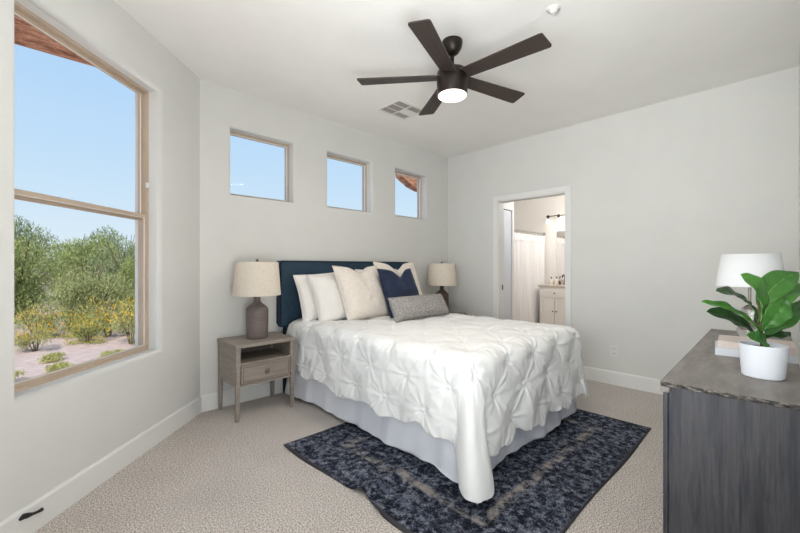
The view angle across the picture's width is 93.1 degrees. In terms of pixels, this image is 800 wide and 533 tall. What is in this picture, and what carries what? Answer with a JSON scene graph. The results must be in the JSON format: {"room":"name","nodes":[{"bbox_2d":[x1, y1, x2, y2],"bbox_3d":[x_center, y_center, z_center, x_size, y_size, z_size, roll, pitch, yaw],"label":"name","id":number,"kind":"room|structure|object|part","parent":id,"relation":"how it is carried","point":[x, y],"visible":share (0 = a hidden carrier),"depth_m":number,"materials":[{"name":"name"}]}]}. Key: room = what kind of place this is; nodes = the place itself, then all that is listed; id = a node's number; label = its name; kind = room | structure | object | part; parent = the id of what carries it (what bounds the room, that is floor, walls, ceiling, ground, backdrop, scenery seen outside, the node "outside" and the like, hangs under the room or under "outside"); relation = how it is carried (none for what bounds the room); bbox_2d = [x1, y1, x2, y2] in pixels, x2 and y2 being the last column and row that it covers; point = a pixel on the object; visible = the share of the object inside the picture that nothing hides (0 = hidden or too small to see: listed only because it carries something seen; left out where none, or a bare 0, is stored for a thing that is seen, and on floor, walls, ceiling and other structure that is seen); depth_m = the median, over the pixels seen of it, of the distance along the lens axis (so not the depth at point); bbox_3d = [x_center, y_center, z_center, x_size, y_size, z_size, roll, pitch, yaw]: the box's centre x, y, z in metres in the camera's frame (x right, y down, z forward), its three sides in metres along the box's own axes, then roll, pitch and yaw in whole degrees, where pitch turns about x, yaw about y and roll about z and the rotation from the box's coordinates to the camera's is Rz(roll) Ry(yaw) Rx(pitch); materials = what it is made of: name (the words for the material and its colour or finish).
{"room":"bedroom","nodes":[
{"label":"bedroom","id":0,"kind":"room"},
{"bbox_2d":[0,0,199,520],"bbox_3d":[-1.753,-0.172,1.970,0.180,2.745,2.300,0,0,1],"label":"wall","id":1,"kind":"structure","parent":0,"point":[50,432],"depth_m":2.24,"materials":[{"name":"paint"}]},
{"bbox_2d":[14,15,94,66],"bbox_3d":[-1.907,-1.660,2.344,1.950,0.200,1.550,0,0,-44],"label":"roof eave","id":2,"kind":"object","parent":1,"relation":"attached to","point":[26,35],"visible":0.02,"depth_m":2.64,"materials":[{"name":"brown wood"}]},
{"bbox_2d":[14,0,149,392],"bbox_3d":[-1.770,-0.318,2.138,0.082,1.795,0.974,0,0,1],"label":"window","id":3,"kind":"structure","parent":1,"relation":"attached to","point":[20,11],"depth_m":2.42,"materials":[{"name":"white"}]},
{"bbox_3d":[-1.788,-0.756,2.139,0.022,0.883,0.942,0,0,1],"label":"sash","id":4,"kind":"part","parent":3,"relation":"part of","materials":[{"name":"clear glass"}]},
{"bbox_3d":[-1.763,0.102,2.138,0.023,0.918,0.942,0,0,1],"label":"sash","id":5,"kind":"part","parent":3,"relation":"part of","materials":[{"name":"clear glass"}]},
{"bbox_2d":[0,396,200,532],"bbox_3d":[-1.655,1.133,1.976,0.016,0.135,2.286,0,0,1],"label":"baseboard","id":6,"kind":"structure","parent":1,"relation":"attached to","point":[61,497],"depth_m":2.04,"materials":[{"name":"white paint"}]},
{"bbox_2d":[18,507,43,520],"bbox_3d":[-1.646,1.104,1.691,0.026,0.043,0.104,0,0,4],"label":"door stop","id":7,"kind":"object","parent":6,"relation":"attached to","point":[25,515],"visible":1,"depth_m":1.67,"materials":[{"name":"black rubber"}]},
{"bbox_2d":[200,79,447,395],"bbox_3d":[-0.482,-0.172,4.379,3.429,2.745,0.180,0,0,-44],"label":"wall","id":8,"kind":"structure","parent":0,"point":[233,228],"depth_m":3.73,"materials":[{"name":"paint"}]},
{"bbox_2d":[201,378,282,411],"bbox_3d":[-0.476,1.133,4.248,3.242,0.135,0.016,0,0,-44],"label":"baseboard","id":9,"kind":"structure","parent":8,"relation":"attached to","point":[209,402],"depth_m":3.35,"materials":[{"name":"white paint"}]},
{"bbox_2d":[230,131,288,201],"bbox_3d":[-1.342,-0.920,3.592,0.608,0.588,0.059,0,0,-44],"label":"window","id":10,"kind":"structure","parent":8,"relation":"in","point":[235,134],"depth_m":3.72,"materials":[{"name":"white"}]},
{"bbox_2d":[327,155,365,211],"bbox_3d":[-0.630,-0.920,4.284,0.610,0.588,0.059,0,0,-44],"label":"window","id":11,"kind":"structure","parent":8,"relation":"in","point":[363,165],"depth_m":4.46,"materials":[{"name":"white wood"}]},
{"bbox_2d":[395,171,420,218],"bbox_3d":[0.067,-0.920,4.962,0.581,0.588,0.059,0,0,-44],"label":"window","id":12,"kind":"structure","parent":8,"relation":"in","point":[396,172],"depth_m":5.13,"materials":[{"name":"white wood"}]},
{"bbox_2d":[34,379,662,532],"bbox_3d":[0.736,1.250,1.685,5.120,0.100,5.420,0,0,-44],"label":"floor","id":13,"kind":"structure","parent":0,"point":[215,473],"depth_m":2.06,"materials":[{"name":"carpet"}]},
{"bbox_2d":[217,332,294,422],"bbox_3d":[-1.212,0.902,3.205,0.502,0.595,0.416,0,0,-44],"label":"nightstand","id":14,"kind":"object","parent":13,"relation":"on","point":[242,361],"visible":1,"depth_m":3.10,"materials":[{"name":"beige wood"}]},
{"bbox_3d":[-1.505,0.916,3.183,0.038,0.567,0.038,0,0,-44],"label":"leg","id":15,"kind":"part","parent":14,"relation":"part of","materials":[{"name":"beige wood"}]},
{"bbox_3d":[-1.383,0.784,3.049,0.018,0.302,0.324,0,0,-44],"label":"panel","id":16,"kind":"part","parent":14,"relation":"part of","materials":[{"name":"beige wood"}]},
{"bbox_3d":[-1.253,0.916,2.923,0.038,0.567,0.038,0,0,-44],"label":"leg","id":17,"kind":"part","parent":14,"relation":"part of","materials":[{"name":"beige wood"}]},
{"bbox_3d":[-1.349,0.784,3.346,0.446,0.302,0.010,0,0,-44],"label":"panel","id":18,"kind":"part","parent":14,"relation":"part of","materials":[{"name":"grey wood"}]},
{"bbox_2d":[232,259,280,339],"bbox_3d":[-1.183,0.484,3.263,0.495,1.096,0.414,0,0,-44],"label":"table lamp","id":19,"kind":"object","parent":14,"relation":"on","point":[257,279],"visible":0.95,"depth_m":3.10,"materials":[{"name":"beige fabric"}]},
{"bbox_3d":[-1.213,0.102,3.215,0.386,0.280,0.386,0,0,-44],"label":"lamp shade","id":20,"kind":"part","parent":19,"relation":"part of","materials":[{"name":"fabric"}]},
{"bbox_2d":[241,348,289,365],"bbox_3d":[-1.213,0.760,3.206,0.446,0.016,0.380,0,0,-44],"label":"shelf","id":21,"kind":"object","parent":14,"relation":"attached to","point":[252,356],"depth_m":3.19,"materials":[{"name":"beige wood"}]},
{"bbox_3d":[-1.086,0.844,3.076,0.408,0.144,0.019,0,0,-44],"label":"drawer","id":22,"kind":"part","parent":14,"relation":"part of","materials":[{"name":"beige wood"}]},
{"bbox_3d":[-1.213,0.927,3.206,0.446,0.015,0.380,0,0,-44],"label":"panel","id":23,"kind":"part","parent":14,"relation":"part of","materials":[{"name":"beige wood"}]},
{"bbox_3d":[-1.181,0.916,3.498,0.038,0.567,0.038,0,0,-44],"label":"leg","id":24,"kind":"part","parent":14,"relation":"part of","materials":[{"name":"beige wood"}]},
{"bbox_3d":[-1.051,0.784,3.372,0.018,0.302,0.324,0,0,-44],"label":"panel","id":25,"kind":"part","parent":14,"relation":"part of","materials":[{"name":"beige wood"}]},
{"bbox_3d":[-0.929,0.916,3.238,0.038,0.567,0.038,0,0,-44],"label":"leg","id":26,"kind":"part","parent":14,"relation":"part of","materials":[{"name":"beige wood"}]},
{"bbox_2d":[277,260,588,503],"bbox_3d":[0.214,0.572,3.283,1.834,1.256,2.409,0,0,-44],"label":"bed","id":27,"kind":"object","parent":13,"relation":"on","point":[460,394],"visible":0.92,"depth_m":2.53,"materials":[{"name":"white fabric"}]},
{"bbox_3d":[-1.078,0.880,3.607,0.060,0.640,0.045,0,0,-44],"label":"headboard leg","id":28,"kind":"part","parent":27,"relation":"part of","materials":[{"name":"blue"}]},
{"bbox_2d":[293,272,333,320],"bbox_3d":[-0.695,0.278,3.691,0.692,0.488,0.221,0,0,-44],"label":"sleeping pillow","id":29,"kind":"object","parent":27,"relation":"on","point":[308,308],"visible":0.33,"depth_m":3.48,"materials":[{"name":"white fabric"}]},
{"bbox_2d":[307,271,360,320],"bbox_3d":[-0.559,0.287,3.664,0.667,0.480,0.259,0,0,-44],"label":"sleeping pillow","id":30,"kind":"object","parent":27,"relation":"on","point":[325,292],"visible":0.44,"depth_m":3.48,"materials":[{"name":"white fabric"}]},
{"bbox_3d":[-0.527,0.258,4.138,1.700,0.625,0.067,0,0,-44],"label":"headboard","id":31,"kind":"part","parent":27,"relation":"part of","materials":[{"name":"teal fabric"}]},
{"bbox_2d":[332,266,388,320],"bbox_3d":[-0.356,0.250,3.707,0.293,0.518,0.577,0,0,42],"label":"square pillow","id":32,"kind":"object","parent":27,"relation":"on","point":[361,293],"visible":0.89,"depth_m":3.59,"materials":[{"name":"beige fabric"}]},
{"bbox_2d":[377,268,418,317],"bbox_3d":[0.021,0.264,3.902,0.264,0.488,0.526,0,0,42],"label":"throw pillow","id":33,"kind":"object","parent":27,"relation":"on","point":[392,285],"visible":0.64,"depth_m":3.80,"materials":[{"name":"blue fabric"}]},
{"bbox_2d":[373,262,422,294],"bbox_3d":[0.016,0.228,4.207,0.266,0.561,0.668,0,0,42],"label":"square pillow","id":34,"kind":"object","parent":27,"relation":"on","point":[399,272],"visible":0.29,"depth_m":4.30,"materials":[{"name":"beige fabric"}]},
{"bbox_2d":[388,293,448,322],"bbox_3d":[0.204,0.395,3.676,0.232,0.233,0.799,0,0,43],"label":"lumbar pillow","id":35,"kind":"object","parent":27,"relation":"on","point":[404,308],"visible":0.97,"depth_m":3.53,"materials":[{"name":"grey fabric"}]},
{"bbox_2d":[449,311,465,314],"bbox_3d":[0.549,0.902,4.917,0.502,0.595,0.416,0,0,-44],"label":"nightstand","id":36,"kind":"object","parent":13,"relation":"on","point":[449,311],"visible":0.04,"depth_m":4.98,"materials":[{"name":"grey wood"}]},
{"bbox_2d":[427,262,456,308],"bbox_3d":[0.543,0.271,4.923,0.386,0.668,0.386,0,0,-44],"label":"table lamp","id":37,"kind":"object","parent":36,"relation":"on","point":[441,275],"visible":0.79,"depth_m":4.77,"materials":[{"name":"beige fabric"}]},
{"bbox_3d":[0.543,0.102,4.923,0.386,0.280,0.386,0,0,-44],"label":"lamp shade","id":38,"kind":"part","parent":37,"relation":"part of","materials":[{"name":"fabric"}]},
{"bbox_2d":[284,409,650,532],"bbox_3d":[0.534,1.179,2.661,2.077,0.042,1.672,0,0,-44],"label":"area rug","id":39,"kind":"object","parent":13,"relation":"on","point":[543,486],"visible":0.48,"depth_m":2.15,"materials":[{"name":"blue fabric"}]},
{"bbox_2d":[660,329,799,532],"bbox_3d":[1.577,0.800,1.760,0.375,0.800,1.561,0,0,44],"label":"dresser","id":40,"kind":"object","parent":13,"relation":"on","point":[731,438],"visible":0.88,"depth_m":1.23,"materials":[{"name":"grey wood"}]},
{"bbox_3d":[1.069,0.809,1.220,0.333,0.782,0.033,0,0,44],"label":"panel","id":41,"kind":"part","parent":40,"relation":"part of","materials":[{"name":"grey wood"}]},
{"bbox_2d":[715,254,783,336],"bbox_3d":[1.675,0.169,1.819,0.555,0.462,0.278,0,0,-44],"label":"table lamp","id":42,"kind":"object","parent":40,"relation":"on","point":[730,268],"visible":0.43,"depth_m":1.87,"materials":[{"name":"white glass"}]},
{"bbox_3d":[1.775,0.073,1.921,0.011,0.247,0.012,0,0,-44],"label":"stem","id":43,"kind":"part","parent":42,"relation":"part of","materials":[{"name":"silver metal"}]},
{"bbox_3d":[1.775,0.019,1.921,0.270,0.162,0.270,0,0,-44],"label":"lamp shade","id":44,"kind":"part","parent":42,"relation":"part of","materials":[{"name":"white fabric"}]},
{"bbox_2d":[702,270,799,380],"bbox_3d":[1.311,0.207,1.373,0.472,0.386,0.143,0,0,-14],"label":"potted plant","id":45,"kind":"object","parent":40,"relation":"on","point":[777,290],"visible":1,"depth_m":1.36,"materials":[{"name":"green plant"}]},
{"bbox_3d":[1.317,0.220,1.379,0.022,0.181,0.015,0,0,34],"label":"stem","id":46,"kind":"part","parent":45,"relation":"part of","materials":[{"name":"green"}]},
{"bbox_3d":[1.320,0.341,1.378,0.134,0.118,0.134,0,0,-44],"label":"pot","id":47,"kind":"part","parent":45,"relation":"part of","materials":[{"name":"white ceramic"}]},
{"bbox_2d":[715,341,797,363],"bbox_3d":[1.593,0.383,1.710,0.262,0.034,0.201,0,0,40],"label":"book","id":48,"kind":"object","parent":40,"relation":"on","point":[793,359],"visible":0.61,"depth_m":1.68,"materials":[{"name":"white paper"}]},
{"bbox_2d":[718,335,796,354],"bbox_3d":[1.601,0.350,1.710,0.250,0.030,0.191,0,0,42],"label":"book","id":49,"kind":"object","parent":48,"relation":"on","point":[726,341],"visible":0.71,"depth_m":1.70,"materials":[{"name":"beige paper"}]},
{"bbox_2d":[114,0,799,157],"bbox_3d":[0.737,-1.605,1.812,5.100,0.120,5.500,0,0,-44],"label":"ceiling","id":50,"kind":"structure","parent":0,"point":[604,58],"depth_m":2.71,"materials":[{"name":"paint"}]},
{"bbox_2d":[377,99,421,119],"bbox_3d":[0.018,-1.540,3.728,0.370,0.010,0.310,0,0,-44],"label":"ceiling vent","id":51,"kind":"object","parent":50,"relation":"in","point":[401,109],"visible":0.91,"depth_m":3.71,"materials":[{"name":"white metal"}]},
{"bbox_2d":[357,19,551,115],"bbox_3d":[0.392,-1.351,2.589,1.268,0.388,1.235,0,0,-44],"label":"ceiling fan","id":52,"kind":"object","parent":50,"relation":"hanging from","point":[454,81],"visible":1,"depth_m":2.51,"materials":[{"name":"brown wood"}]},
{"bbox_3d":[-0.011,-1.300,2.639,0.565,0.008,0.135,0,9,6],"label":"blade","id":53,"kind":"part","parent":52,"relation":"part of","materials":[{"name":"brown wood"}]},
{"bbox_3d":[0.280,-1.300,2.966,0.135,0.008,0.565,-9,2,-12],"label":"blade","id":54,"kind":"part","parent":52,"relation":"part of","materials":[{"name":"brown wood"}]},
{"bbox_3d":[0.209,-1.300,2.261,0.135,0.008,0.565,10,4,23],"label":"blade","id":55,"kind":"part","parent":52,"relation":"part of","materials":[{"name":"brown wood"}]},
{"bbox_2d":[438,89,466,102],"bbox_3d":[0.359,-1.170,2.602,0.194,0.026,0.194,0,0,-44],"label":"diffuser","id":56,"kind":"object","parent":52,"relation":"attached to","point":[445,95],"depth_m":2.57,"materials":[{"name":"white glass"}]},
{"bbox_3d":[0.681,-1.300,2.790,0.565,0.008,0.135,0,-9,-30],"label":"blade","id":57,"kind":"part","parent":52,"relation":"part of","materials":[{"name":"brown wood"}]},
{"bbox_3d":[0.637,-1.300,2.354,0.565,0.008,0.135,0,-9,42],"label":"blade","id":58,"kind":"part","parent":52,"relation":"part of","materials":[{"name":"brown wood"}]},
{"bbox_2d":[546,4,560,14],"bbox_3d":[0.920,-1.532,2.269,0.080,0.026,0.080,0,0,-44],"label":"smoke detector","id":59,"kind":"object","parent":50,"relation":"attached to","point":[553,9],"visible":1,"depth_m":2.25,"materials":[{"name":"white plastic"}]},
{"bbox_2d":[504,202,513,319],"bbox_3d":[0.967,-0.172,5.858,0.830,2.745,1.280,0,0,-44],"label":"wall","id":60,"kind":"structure","parent":0,"point":[509,203],"depth_m":5.64,"materials":[{"name":"white paint"}]},
{"bbox_2d":[504,205,513,319],"bbox_3d":[1.401,0.152,5.408,0.805,2.095,0.060,0,0,-44],"label":"door","id":61,"kind":"structure","parent":60,"relation":"in","point":[507,214],"depth_m":5.59,"materials":[{"name":"white paint"}]},
{"bbox_2d":[514,195,564,283],"bbox_3d":[3.424,-0.172,6.867,0.100,2.745,3.500,0,0,-44],"label":"wall","id":62,"kind":"structure","parent":0,"point":[529,215],"depth_m":7.38,"materials":[{"name":"white paint"}]},
{"bbox_2d":[515,230,545,235],"bbox_3d":[2.108,-0.635,6.716,1.993,0.060,0.060,0,0,-44],"label":"curtain rod","id":63,"kind":"object","parent":62,"relation":"attached to","point":[544,234],"visible":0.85,"depth_m":7.10,"materials":[{"name":"grey"}]},
{"bbox_2d":[514,230,544,322],"bbox_3d":[2.108,0.213,6.699,1.920,1.733,0.077,0,0,-44],"label":"shower curtain","id":64,"kind":"object","parent":63,"relation":"hanging from","point":[529,264],"visible":0.48,"depth_m":6.93,"materials":[{"name":"white fabric"}]},
{"bbox_2d":[546,214,564,222],"bbox_3d":[3.162,-0.925,6.969,0.132,0.190,0.952,0,0,-44],"label":"vanity light","id":65,"kind":"object","parent":62,"relation":"attached to","point":[557,215],"visible":0.41,"depth_m":7.15,"materials":[{"name":"white glass"}]},
{"bbox_2d":[556,214,560,222],"bbox_3d":[2.982,-0.905,7.120,0.084,0.150,0.084,0,0,-44],"label":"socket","id":66,"kind":"object","parent":65,"relation":"attached to","point":[558,215],"depth_m":7.10,"materials":[{"name":"beige glass"}]},
{"bbox_2d":[557,231,564,278],"bbox_3d":[3.311,-0.215,6.904,0.008,0.910,0.910,0,0,-44],"label":"bathroom mirror","id":67,"kind":"object","parent":62,"relation":"attached to","point":[560,234],"visible":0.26,"depth_m":7.17,"materials":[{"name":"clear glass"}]},
{"bbox_2d":[448,66,798,379],"bbox_3d":[1.984,-0.172,4.130,0.120,2.746,3.616,0,0,-44],"label":"wall","id":68,"kind":"structure","parent":0,"point":[661,191],"depth_m":3.60,"materials":[{"name":"paint"}]},
{"bbox_2d":[493,185,570,325],"bbox_3d":[1.583,0.154,4.543,0.154,2.091,0.977,0,0,-44],"label":"door frame","id":69,"kind":"structure","parent":68,"relation":"in","point":[498,201],"depth_m":4.75,"materials":[{"name":"white paint"}]},
{"bbox_2d":[610,345,617,356],"bbox_3d":[2.172,0.860,3.844,0.010,0.116,0.072,0,0,-44],"label":"wall outlet","id":70,"kind":"object","parent":68,"relation":"attached to","point":[613,349],"visible":1,"depth_m":3.84,"materials":[{"name":"white plastic"}]},
{"bbox_2d":[583,366,662,394],"bbox_3d":[2.476,1.133,3.527,0.016,0.135,1.706,0,0,-44],"label":"baseboard","id":71,"kind":"structure","parent":68,"relation":"attached to","point":[652,385],"depth_m":3.77,"materials":[{"name":"white paint"}]},
{"bbox_2d":[799,52,799,365],"bbox_3d":[1.903,-0.172,1.654,3.450,2.745,0.180,0,0,-44],"label":"wall","id":72,"kind":"structure","parent":0,"point":[799,52],"depth_m":2.73,"materials":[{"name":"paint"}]},
{"bbox_3d":[2.367,1.250,5.838,3.050,0.100,3.500,0,0,-44],"label":"floor","id":73,"kind":"structure","parent":0,"visible":0},
{"bbox_2d":[538,280,564,324],"bbox_3d":[3.116,0.725,6.715,0.550,0.950,1.152,0,0,-44],"label":"bathroom vanity","id":74,"kind":"object","parent":73,"relation":"on","point":[552,296],"visible":0.33,"depth_m":6.76,"materials":[{"name":"white paint"}]},
{"bbox_3d":[2.661,0.825,6.836,0.019,0.510,0.260,0,0,-44],"label":"door","id":75,"kind":"part","parent":74,"relation":"part of","materials":[{"name":"white paint"}]},
{"bbox_3d":[2.664,0.825,6.839,0.009,0.430,0.180,0,0,-44],"label":"door panel","id":76,"kind":"part","parent":74,"relation":"part of","materials":[{"name":"white paint"}]},
{"bbox_2d":[538,284,564,287],"bbox_3d":[3.122,0.352,6.721,0.533,0.035,1.152,0,0,-44],"label":"countertop","id":77,"kind":"structure","parent":74,"relation":"on","point":[543,285],"depth_m":6.80,"materials":[{"name":"white stone"}]},
{"bbox_3d":[2.755,0.475,6.739,0.019,0.150,0.530,0,0,-44],"label":"drawer","id":78,"kind":"part","parent":74,"relation":"part of","materials":[{"name":"white paint"}]},
{"bbox_3d":[2.849,0.825,6.642,0.019,0.510,0.260,0,0,-44],"label":"door","id":79,"kind":"part","parent":74,"relation":"part of","materials":[{"name":"white paint"}]},
{"bbox_3d":[2.853,0.825,6.646,0.009,0.430,0.180,0,0,-44],"label":"door panel","id":80,"kind":"part","parent":74,"relation":"part of","materials":[{"name":"white paint"}]},
{"bbox_3d":[2.402,-1.595,5.873,2.950,0.100,3.500,0,0,-44],"label":"ceiling","id":81,"kind":"structure","parent":0,"visible":0},
{"bbox_2d":[395,174,416,191],"bbox_3d":[0.561,-1.375,6.342,1.635,0.350,0.140,0,0,-44],"label":"roof eave","id":82,"kind":"object","parent":81,"relation":"attached to","point":[411,183],"depth_m":5.89,"materials":[{"name":"brown wood"}]},
{"label":"outside","id":83,"kind":"structure","parent":0,"visible":0},
{"bbox_2d":[14,274,134,382],"bbox_3d":[-30.782,1.550,37.732,120.000,0.300,89.750,0,0,-44],"label":"ground","id":84,"kind":"structure","parent":83,"point":[78,353],"depth_m":6.39,"materials":[{"name":"beige sand"}]},
{"bbox_2d":[14,369,24,379],"bbox_3d":[-4.836,1.324,4.583,0.449,0.180,0.349,0,0,4],"label":"grass tuft","id":85,"kind":"object","parent":84,"relation":"on","point":[17,372],"visible":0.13,"depth_m":4.65,"materials":[{"name":"green plant"}]},
{"bbox_2d":[14,318,55,351],"bbox_3d":[-6.058,1.126,6.254,0.604,0.553,0.620,0,0,-28],"label":"flowering bush","id":86,"kind":"object","parent":84,"relation":"on","point":[39,337],"visible":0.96,"depth_m":6.20,"materials":[{"name":"green plant"}]},
{"bbox_2d":[14,215,60,298],"bbox_3d":[-15.079,-0.350,14.532,3.402,3.527,2.598,0,0,-7],"label":"desert shrub","id":87,"kind":"object","parent":84,"relation":"on","point":[16,224],"visible":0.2,"depth_m":14.44,"materials":[{"name":"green plant"}]},
{"bbox_2d":[14,304,60,337],"bbox_3d":[-7.100,1.048,7.410,0.777,0.711,0.797,0,0,-36],"label":"flowering bush","id":88,"kind":"object","parent":84,"relation":"on","point":[22,320],"visible":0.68,"depth_m":7.35,"materials":[{"name":"green plant"}]},
{"bbox_2d":[14,233,84,319],"bbox_3d":[-9.588,0.278,9.469,2.292,2.268,2.367,0,0,26],"label":"desert shrub","id":89,"kind":"object","parent":84,"relation":"on","point":[24,295],"visible":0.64,"depth_m":9.40,"materials":[{"name":"green plant"}]},
{"bbox_2d":[37,352,66,363],"bbox_3d":[-5.132,1.336,5.589,0.292,0.150,0.373,0,0,-21],"label":"grass tuft","id":90,"kind":"object","parent":84,"relation":"on","point":[55,356],"visible":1,"depth_m":5.53,"materials":[{"name":"green plant"}]},
{"bbox_2d":[44,360,74,371],"bbox_3d":[-4.537,1.336,5.048,0.291,0.150,0.374,0,0,-28],"label":"grass tuft","id":91,"kind":"object","parent":84,"relation":"on","point":[60,365],"visible":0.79,"depth_m":4.97,"materials":[{"name":"green plant"}]},
{"bbox_2d":[39,307,98,338],"bbox_3d":[-6.539,1.092,7.591,0.763,0.641,0.888,0,0,14],"label":"flowering bush","id":92,"kind":"object","parent":84,"relation":"on","point":[67,320],"visible":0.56,"depth_m":7.41,"materials":[{"name":"green plant"}]},
{"bbox_2d":[38,233,121,303],"bbox_3d":[-11.150,0.113,12.944,2.628,2.600,2.714,0,0,-16],"label":"desert shrub","id":93,"kind":"object","parent":84,"relation":"on","point":[86,249],"visible":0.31,"depth_m":12.50,"materials":[{"name":"green plant"}]},
{"bbox_2d":[36,259,134,331],"bbox_3d":[-7.015,0.622,8.487,2.030,1.582,1.993,0,0,5],"label":"desert shrub","id":94,"kind":"object","parent":84,"relation":"on","point":[75,295],"visible":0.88,"depth_m":8.13,"materials":[{"name":"green plant"}]},
{"bbox_2d":[63,315,113,344],"bbox_3d":[-5.701,1.146,6.941,0.732,0.528,0.628,0,0,5],"label":"flowering bush","id":95,"kind":"object","parent":84,"relation":"on","point":[90,330],"visible":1,"depth_m":6.86,"materials":[{"name":"green plant"}]},
{"bbox_2d":[73,295,134,338],"bbox_3d":[-5.862,0.970,7.521,0.974,0.869,0.950,0,0,13],"label":"flowering bush","id":96,"kind":"object","parent":84,"relation":"on","point":[100,315],"visible":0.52,"depth_m":7.44,"materials":[{"name":"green plant"}]},
{"bbox_2d":[81,241,134,301],"bbox_3d":[-8.071,0.246,11.313,1.713,2.327,2.244,0,0,34],"label":"desert shrub","id":97,"kind":"object","parent":84,"relation":"on","point":[113,266],"visible":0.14,"depth_m":10.89,"materials":[{"name":"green plant"}]},
{"bbox_2d":[84,225,134,296],"bbox_3d":[-12.533,-0.248,17.225,2.446,3.322,3.204,0,0,4],"label":"desert shrub","id":98,"kind":"object","parent":84,"relation":"on","point":[124,253],"visible":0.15,"depth_m":16.61,"materials":[{"name":"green plant"}]},
{"bbox_2d":[100,348,124,356],"bbox_3d":[-4.415,1.336,5.838,0.291,0.150,0.374,0,0,37],"label":"grass tuft","id":99,"kind":"object","parent":84,"relation":"on","point":[103,353],"visible":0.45,"depth_m":5.78,"materials":[{"name":"green plant"}]},
{"bbox_2d":[105,295,134,328],"bbox_3d":[-6.284,1.002,8.634,1.150,0.830,0.987,0,0,31],"label":"flowering bush","id":100,"kind":"object","parent":84,"relation":"on","point":[122,295],"visible":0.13,"depth_m":8.47,"materials":[{"name":"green plant"}]},
{"bbox_2d":[108,302,134,343],"bbox_3d":[-4.804,1.009,6.837,0.863,0.790,0.885,0,0,-22],"label":"flowering bush","id":101,"kind":"object","parent":84,"relation":"on","point":[125,322],"visible":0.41,"depth_m":6.75,"materials":[{"name":"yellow plant"}]},
{"bbox_2d":[116,251,134,290],"bbox_3d":[-6.264,0.462,10.059,1.977,1.894,1.914,0,0,15],"label":"desert shrub","id":102,"kind":"object","parent":84,"relation":"on","point":[130,270],"visible":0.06,"depth_m":9.58,"materials":[{"name":"green plant"}]},
{"bbox_2d":[116,291,134,333],"bbox_3d":[-5.152,0.947,7.973,1.122,0.943,1.306,0,0,10],"label":"flowering bush","id":103,"kind":"object","parent":84,"relation":"on","point":[129,296],"visible":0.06,"depth_m":7.58,"materials":[{"name":"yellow plant"}]}
]}

